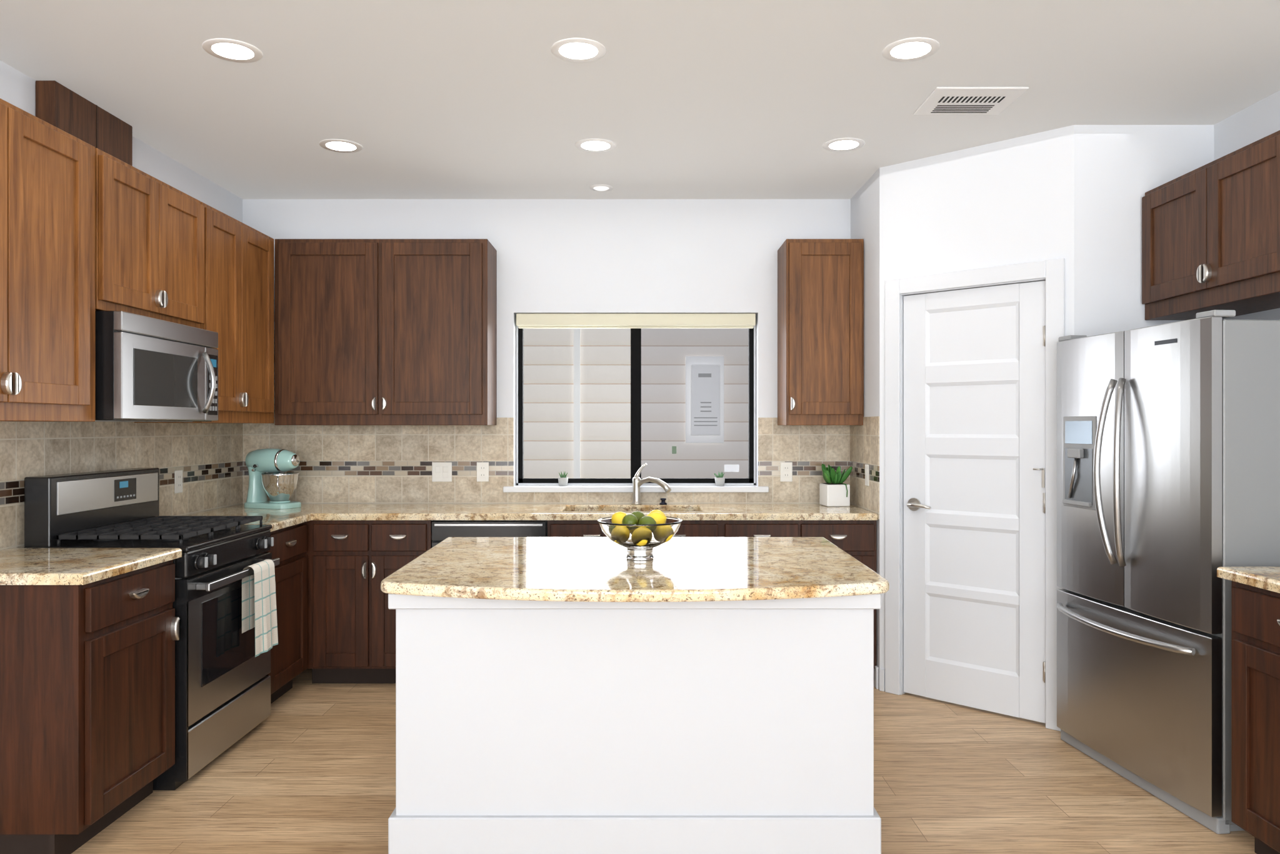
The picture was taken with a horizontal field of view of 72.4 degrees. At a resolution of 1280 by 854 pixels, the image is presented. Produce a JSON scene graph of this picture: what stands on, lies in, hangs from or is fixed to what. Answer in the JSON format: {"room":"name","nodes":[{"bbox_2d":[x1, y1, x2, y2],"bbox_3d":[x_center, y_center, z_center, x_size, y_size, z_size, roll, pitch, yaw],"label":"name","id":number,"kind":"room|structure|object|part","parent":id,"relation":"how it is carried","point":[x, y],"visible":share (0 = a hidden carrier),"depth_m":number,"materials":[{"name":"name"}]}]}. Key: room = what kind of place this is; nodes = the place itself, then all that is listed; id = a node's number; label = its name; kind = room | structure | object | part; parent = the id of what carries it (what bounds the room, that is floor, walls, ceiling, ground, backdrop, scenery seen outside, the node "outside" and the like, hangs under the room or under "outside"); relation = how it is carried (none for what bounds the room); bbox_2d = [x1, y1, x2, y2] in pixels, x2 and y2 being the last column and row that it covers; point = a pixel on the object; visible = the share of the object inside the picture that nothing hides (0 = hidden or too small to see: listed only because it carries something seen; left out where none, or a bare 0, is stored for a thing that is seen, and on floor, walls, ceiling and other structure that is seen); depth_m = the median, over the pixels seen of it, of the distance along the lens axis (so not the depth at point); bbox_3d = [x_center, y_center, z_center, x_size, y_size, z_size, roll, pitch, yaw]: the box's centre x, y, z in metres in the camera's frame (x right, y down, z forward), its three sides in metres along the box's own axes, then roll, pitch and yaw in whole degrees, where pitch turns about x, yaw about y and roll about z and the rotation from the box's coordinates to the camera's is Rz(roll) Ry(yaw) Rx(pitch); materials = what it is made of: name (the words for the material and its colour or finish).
{"room":"kitchen","nodes":[
{"label":"kitchen","id":0,"kind":"room"},
{"bbox_2d":[0,60,242,222],"bbox_3d":[-2.423,0.010,1.032,0.100,2.740,8.664,0,0,0],"label":"wall","id":1,"kind":"structure","parent":0,"point":[17,88],"depth_m":4.33,"materials":[{"name":"white paint"}]},
{"bbox_2d":[0,98,94,421],"bbox_3d":[-2.189,-0.537,2.842,0.362,1.034,0.905,0,0,0],"label":"upper cabinet","id":2,"kind":"object","parent":1,"relation":"attached to","point":[47,271],"visible":1,"depth_m":3.00,"materials":[{"name":"brown wood"}]},
{"bbox_2d":[35,80,132,166],"bbox_3d":[-2.331,-1.208,3.692,0.082,0.303,0.525,0,0,0],"label":"chase","id":3,"kind":"object","parent":1,"relation":"attached to","point":[60,106],"visible":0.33,"depth_m":3.60,"materials":[{"name":"brown wood"}]},
{"bbox_2d":[0,421,243,550],"bbox_3d":[-2.370,0.214,3.787,0.006,0.541,2.874,0,0,0],"label":"backsplash","id":4,"kind":"structure","parent":1,"relation":"attached to","point":[207,459],"depth_m":4.06,"materials":[{"name":"beige tile"}]},
{"bbox_2d":[174,470,182,493],"bbox_3d":[-2.363,0.280,4.483,0.008,0.116,0.072,0,0,0],"label":"electrical outlet","id":5,"kind":"object","parent":4,"relation":"attached to","point":[178,481],"visible":1,"depth_m":4.48,"materials":[{"name":"white plastic"}]},
{"bbox_2d":[95,148,204,328],"bbox_3d":[-2.189,-0.750,3.695,0.362,0.608,0.780,0,0,0],"label":"upper cabinet","id":6,"kind":"object","parent":1,"relation":"attached to","point":[149,245],"visible":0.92,"depth_m":3.61,"materials":[{"name":"brown wood"}]},
{"bbox_2d":[95,310,218,421],"bbox_3d":[-2.133,-0.232,3.700,0.472,0.418,0.760,0,0,0],"label":"microwave","id":7,"kind":"object","parent":6,"relation":"attached to","point":[149,369],"visible":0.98,"depth_m":3.53,"materials":[{"name":"silver metal"}]},
{"bbox_2d":[134,201,273,423],"bbox_3d":[-2.189,-0.537,4.499,0.362,1.034,0.808,0,0,0],"label":"upper cabinet","id":8,"kind":"object","parent":1,"relation":"attached to","point":[239,287],"visible":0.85,"depth_m":4.44,"materials":[{"name":"brown wood"}]},
{"bbox_2d":[242,199,850,541],"bbox_3d":[-0.508,0.010,5.294,3.730,2.740,0.140,0,0,0],"label":"wall","id":9,"kind":"structure","parent":0,"point":[636,255],"depth_m":5.22,"materials":[{"name":"white paint"}]},
{"bbox_2d":[275,238,496,424],"bbox_3d":[-1.452,-0.532,5.042,1.193,1.044,0.360,0,0,0],"label":"upper cabinet","id":10,"kind":"object","parent":9,"relation":"attached to","point":[385,331],"visible":1,"depth_m":4.89,"materials":[{"name":"brown wood"}]},
{"bbox_2d":[243,417,849,503],"bbox_3d":[-0.558,0.214,5.221,3.618,0.541,0.006,0,0,0],"label":"backsplash","id":11,"kind":"structure","parent":9,"relation":"attached to","point":[365,464],"depth_m":5.22,"materials":[{"name":"beige tile"}]},
{"bbox_2d":[431,461,451,481],"bbox_3d":[-1.180,0.268,5.213,0.118,0.116,0.009,0,0,0],"label":"switch plate","id":12,"kind":"object","parent":11,"relation":"attached to","point":[441,471],"visible":1,"depth_m":5.21,"materials":[{"name":"white plastic"}]},
{"bbox_2d":[476,461,488,481],"bbox_3d":[-0.937,0.268,5.214,0.072,0.116,0.008,0,0,0],"label":"electrical outlet","id":13,"kind":"object","parent":11,"relation":"attached to","point":[482,471],"visible":1,"depth_m":5.21,"materials":[{"name":"white plastic"}]},
{"bbox_2d":[780,461,792,481],"bbox_3d":[0.872,0.268,5.214,0.072,0.116,0.008,0,0,0],"label":"electrical outlet","id":14,"kind":"object","parent":11,"relation":"attached to","point":[785,471],"visible":1,"depth_m":5.21,"materials":[{"name":"white plastic"}]},
{"bbox_2d":[516,325,755,484],"bbox_3d":[-0.025,-0.164,5.326,1.455,1.034,0.052,0,0,0],"label":"window","id":15,"kind":"structure","parent":9,"relation":"in","point":[635,399],"depth_m":5.31,"materials":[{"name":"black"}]},
{"bbox_2d":[516,313,755,328],"bbox_3d":[-0.025,-0.637,5.269,1.435,0.085,0.066,0,0,0],"label":"roller blind","id":16,"kind":"object","parent":9,"relation":"attached to","point":[635,320],"visible":0.98,"depth_m":5.24,"materials":[{"name":"beige fabric"}]},
{"bbox_2d":[503,486,768,492],"bbox_3d":[-0.025,0.372,5.259,1.579,0.034,0.130,0,0,0],"label":"window sill","id":17,"kind":"structure","parent":9,"relation":"attached to","point":[630,489],"depth_m":5.19,"materials":[{"name":"white"}]},
{"bbox_2d":[558,471,568,485],"bbox_3d":[-0.463,0.310,5.269,0.062,0.087,0.073,0,0,0],"label":"succulent","id":18,"kind":"object","parent":17,"relation":"on","point":[563,480],"visible":1,"depth_m":5.25,"materials":[{"name":"grey ceramic"}]},
{"bbox_2d":[714,471,724,485],"bbox_3d":[0.478,0.309,5.272,0.068,0.087,0.068,0,0,0],"label":"succulent","id":19,"kind":"object","parent":17,"relation":"on","point":[719,479],"visible":1,"depth_m":5.25,"materials":[{"name":"grey ceramic"}]},
{"bbox_2d":[777,238,863,424],"bbox_3d":[1.037,-0.532,5.042,0.434,1.044,0.360,0,0,0],"label":"upper cabinet","id":20,"kind":"object","parent":9,"relation":"attached to","point":[820,331],"visible":1,"depth_m":4.89,"materials":[{"name":"brown wood"}]},
{"bbox_2d":[0,0,1279,199],"bbox_3d":[0.106,-1.390,1.032,5.158,0.060,8.664,0,0,0],"label":"ceiling","id":21,"kind":"structure","parent":0,"point":[670,99],"depth_m":3.45,"materials":[{"name":"grey paint"}]},
{"bbox_2d":[201,38,263,62],"bbox_3d":[-1.470,-1.357,3.160,0.200,0.004,0.200,0,0,0],"label":"recessed light","id":22,"kind":"object","parent":21,"relation":"in","point":[239,51],"visible":1,"depth_m":3.15,"materials":[{"name":"white plastic"}]},
{"bbox_2d":[319,138,362,152],"bbox_3d":[-1.445,-1.357,4.230,0.200,0.004,0.200,0,0,0],"label":"recessed light","id":23,"kind":"object","parent":21,"relation":"in","point":[340,145],"visible":1,"depth_m":4.22,"materials":[{"name":"white"}]},
{"bbox_2d":[550,37,606,62],"bbox_3d":[-0.222,-1.357,3.157,0.200,0.004,0.200,0,0,0],"label":"recessed light","id":24,"kind":"object","parent":21,"relation":"in","point":[579,50],"visible":1,"depth_m":3.15,"materials":[{"name":"white plastic"}]},
{"bbox_2d":[575,138,616,152],"bbox_3d":[-0.214,-1.357,4.222,0.200,0.004,0.200,0,0,0],"label":"recessed light","id":25,"kind":"object","parent":21,"relation":"in","point":[595,145],"visible":1,"depth_m":4.21,"materials":[{"name":"white"}]},
{"bbox_2d":[589,184,613,191],"bbox_3d":[-0.220,-1.353,4.970,0.136,0.012,0.136,0,0,0],"label":"recessed light","id":26,"kind":"object","parent":21,"relation":"in","point":[601,187],"visible":1,"depth_m":4.95,"materials":[{"name":"white"}]},
{"bbox_2d":[822,137,864,151],"bbox_3d":[0.981,-1.357,4.212,0.200,0.004,0.200,0,0,0],"label":"recessed light","id":27,"kind":"object","parent":21,"relation":"in","point":[845,144],"visible":1,"depth_m":4.20,"materials":[{"name":"white"}]},
{"bbox_2d":[881,36,939,61],"bbox_3d":[0.975,-1.357,3.152,0.200,0.004,0.200,0,0,0],"label":"recessed light","id":28,"kind":"object","parent":21,"relation":"in","point":[905,50],"visible":1,"depth_m":3.14,"materials":[{"name":"white plastic"}]},
{"bbox_2d":[913,86,1028,114],"bbox_3d":[1.370,-1.355,3.645,0.370,0.009,0.300,0,0,0],"label":"ceiling vent","id":29,"kind":"object","parent":21,"relation":"in","point":[968,100],"visible":1,"depth_m":3.63,"materials":[{"name":"white metal"}]},
{"bbox_2d":[71,668,1256,853],"bbox_3d":[0.106,1.410,1.032,5.158,0.060,8.664,0,0,0],"label":"floor","id":30,"kind":"structure","parent":0,"point":[306,766],"depth_m":3.29,"materials":[{"name":"brown wood"}]},
{"bbox_2d":[0,559,179,853],"bbox_3d":[-2.046,0.935,3.027,0.646,0.889,0.555,0,0,0],"label":"base cabinet","id":31,"kind":"object","parent":30,"relation":"on","point":[87,712],"visible":1,"depth_m":2.78,"materials":[{"name":"brown wood"}]},
{"bbox_2d":[0,548,181,584],"bbox_3d":[-2.046,0.472,3.007,0.637,0.035,0.585,0,0,0],"label":"countertop","id":32,"kind":"structure","parent":31,"relation":"on","point":[50,566],"depth_m":2.94,"materials":[{"name":"stone"}]},
{"bbox_2d":[23,467,279,789],"bbox_3d":[-1.980,0.785,3.700,0.717,1.190,0.768,0,0,0],"label":"range","id":33,"kind":"object","parent":30,"relation":"on","point":[224,604],"visible":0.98,"depth_m":3.56,"materials":[{"name":"silver metal"}]},
{"bbox_3d":[-1.658,0.785,3.826,0.072,0.386,0.225,0,0,0],"label":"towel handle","id":34,"kind":"part","parent":33,"relation":"part of","materials":[{"name":"white fabric"}]},
{"bbox_2d":[263,521,307,703],"bbox_3d":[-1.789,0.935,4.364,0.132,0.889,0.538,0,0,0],"label":"base cabinet","id":35,"kind":"object","parent":30,"relation":"on","point":[289,651],"visible":0.71,"depth_m":4.39,"materials":[{"name":"brown wood"}]},
{"bbox_2d":[306,520,431,683],"bbox_3d":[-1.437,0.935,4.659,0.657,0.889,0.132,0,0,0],"label":"base cabinet","id":36,"kind":"object","parent":30,"relation":"on","point":[352,565],"visible":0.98,"depth_m":4.62,"materials":[{"name":"brown wood"}]},
{"bbox_2d":[431,520,547,548],"bbox_3d":[-0.799,0.936,4.912,0.610,0.888,0.601,0,0,0],"label":"dishwasher","id":37,"kind":"object","parent":30,"relation":"on","point":[442,530],"visible":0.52,"depth_m":4.62,"materials":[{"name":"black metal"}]},
{"bbox_2d":[388,593,881,853],"bbox_3d":[-0.015,0.935,3.080,1.457,0.889,0.996,0,0,0],"label":"kitchen island","id":38,"kind":"object","parent":30,"relation":"on","point":[634,727],"visible":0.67,"depth_m":2.60,"materials":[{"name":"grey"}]},
{"bbox_2d":[380,536,889,601],"bbox_3d":[-0.017,0.472,3.034,1.566,0.035,1.193,0,0,0],"label":"island countertop","id":39,"kind":"structure","parent":38,"relation":"on","point":[605,569],"depth_m":2.75,"materials":[{"name":"stone"}]},
{"bbox_2d":[597,509,682,559],"bbox_3d":[0.000,0.372,3.030,0.294,0.164,0.294,0,0,0],"label":"fruit bowl","id":40,"kind":"object","parent":39,"relation":"on","point":[639,535],"visible":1,"depth_m":2.95,"materials":[{"name":"clear glass"}]},
{"bbox_2d":[547,520,724,536],"bbox_3d":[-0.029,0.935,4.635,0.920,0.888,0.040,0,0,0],"label":"base cabinet","id":41,"kind":"object","parent":30,"relation":"on","point":[555,528],"depth_m":4.61,"materials":[{"name":"brown wood"}]},
{"bbox_2d":[725,520,876,668],"bbox_3d":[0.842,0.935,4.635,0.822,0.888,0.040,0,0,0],"label":"base cabinet","id":42,"kind":"object","parent":30,"relation":"on","point":[856,539],"depth_m":4.61,"materials":[{"name":"brown wood"}]},
{"bbox_2d":[182,503,877,531],"bbox_3d":[-0.558,0.568,4.655,3.614,0.225,1.121,0,0,0],"label":"countertop","id":43,"kind":"structure","parent":42,"relation":"on","point":[277,519],"depth_m":4.70,"materials":[{"name":"stone"}]},
{"bbox_2d":[244,448,301,508],"bbox_3d":[-2.086,0.288,5.021,0.330,0.332,0.401,0,0,0],"label":"stand mixer","id":44,"kind":"object","parent":43,"relation":"on","point":[275,483],"visible":1,"depth_m":4.90,"materials":[{"name":"teal metal"}]},
{"bbox_2d":[631,463,671,504],"bbox_3d":[0.065,0.333,5.094,0.230,0.243,0.171,0,0,0],"label":"faucet","id":45,"kind":"object","parent":43,"relation":"on","point":[638,482],"visible":1,"depth_m":5.13,"materials":[{"name":"silver metal"}]},
{"bbox_2d":[659,498,666,504],"bbox_3d":[0.137,0.436,5.150,0.044,0.036,0.044,0,0,0],"label":"air gap cap","id":46,"kind":"object","parent":43,"relation":"on","point":[662,500],"visible":1,"depth_m":5.14,"materials":[{"name":"brown metal"}]},
{"bbox_2d":[819,463,852,506],"bbox_3d":[1.134,0.334,5.060,0.169,0.240,0.158,0,0,0],"label":"potted plant","id":47,"kind":"object","parent":43,"relation":"on","point":[835,492],"visible":1,"depth_m":5.00,"materials":[{"name":"white ceramic"}]},
{"bbox_2d":[1056,309,1279,833],"bbox_3d":[2.135,0.491,3.438,0.678,1.777,0.910,0,0,-6],"label":"refrigerator","id":48,"kind":"object","parent":30,"relation":"on","point":[1167,469],"visible":1,"depth_m":3.18,"materials":[{"name":"grey metal"}]},
{"bbox_2d":[1231,580,1279,853],"bbox_3d":[2.229,0.935,2.240,0.703,0.889,1.200,0,0,0],"label":"base cabinet","id":49,"kind":"object","parent":30,"relation":"on","point":[1255,712],"visible":0.98,"depth_m":2.71,"materials":[{"name":"brown wood"}]},
{"bbox_2d":[1216,566,1279,593],"bbox_3d":[2.234,0.472,2.231,0.694,0.035,1.262,0,0,0],"label":"countertop","id":50,"kind":"structure","parent":49,"relation":"on","point":[1267,577],"depth_m":2.74,"materials":[{"name":"stone"}]},
{"bbox_2d":[850,125,1214,694],"bbox_3d":[1.921,0.010,4.582,1.328,2.740,1.284,0,0,0],"label":"wall","id":51,"kind":"structure","parent":0,"point":[1072,195],"depth_m":4.08,"materials":[{"name":"white paint"}]},
{"bbox_2d":[850,416,879,519],"bbox_3d":[1.254,0.214,4.908,0.006,0.541,0.632,0,0,0],"label":"backsplash","id":52,"kind":"structure","parent":51,"relation":"attached to","point":[864,444],"depth_m":4.86,"materials":[{"name":"beige tile"}]},
{"bbox_2d":[865,464,869,486],"bbox_3d":[1.247,0.265,4.810,0.009,0.116,0.072,0,0,0],"label":"switch plate","id":53,"kind":"object","parent":52,"relation":"attached to","point":[867,474],"visible":1,"depth_m":4.79,"materials":[{"name":"white plastic"}]},
{"bbox_2d":[873,665,884,691],"bbox_3d":[1.261,1.323,4.631,0.035,0.115,0.138,0,0,0],"label":"baseboard","id":54,"kind":"structure","parent":51,"relation":"attached to","point":[882,679],"depth_m":4.58,"materials":[{"name":"white wood"}]},
{"bbox_2d":[903,280,1045,723],"bbox_3d":[1.625,0.346,4.286,0.542,2.044,0.513,0,0,0],"label":"pantry door","id":55,"kind":"structure","parent":51,"relation":"in","point":[974,497],"depth_m":4.26,"materials":[{"name":"painted wood"},{"name":"brushed nickel"}]},
{"bbox_2d":[885,257,1064,731],"bbox_3d":[1.634,0.307,4.297,0.880,2.145,0.115,0,0,43],"label":"door frame","id":56,"kind":"structure","parent":51,"relation":"attached to","point":[1051,272],"depth_m":4.37,"materials":[{"name":"white"}]},
{"bbox_2d":[1214,90,1279,319],"bbox_3d":[2.635,0.010,0.370,0.100,2.740,7.340,0,0,0],"label":"wall","id":57,"kind":"structure","parent":0,"point":[1255,122],"depth_m":3.71,"materials":[{"name":"white paint"}]},
{"bbox_2d":[1141,130,1279,319],"bbox_3d":[2.405,-0.767,3.476,0.355,0.574,0.920,0,0,0],"label":"upper cabinet","id":58,"kind":"object","parent":57,"relation":"attached to","point":[1210,235],"visible":1,"depth_m":3.43,"materials":[{"name":"brown wood"}]},
{"label":"outside","id":59,"kind":"structure","parent":0,"visible":0},
{"bbox_2d":[523,328,748,478],"bbox_3d":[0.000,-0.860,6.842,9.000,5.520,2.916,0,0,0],"label":"window pane","id":60,"kind":"structure","parent":59,"point":[577,402],"depth_m":8.20,"materials":[{"name":"clear glass"}]}
]}

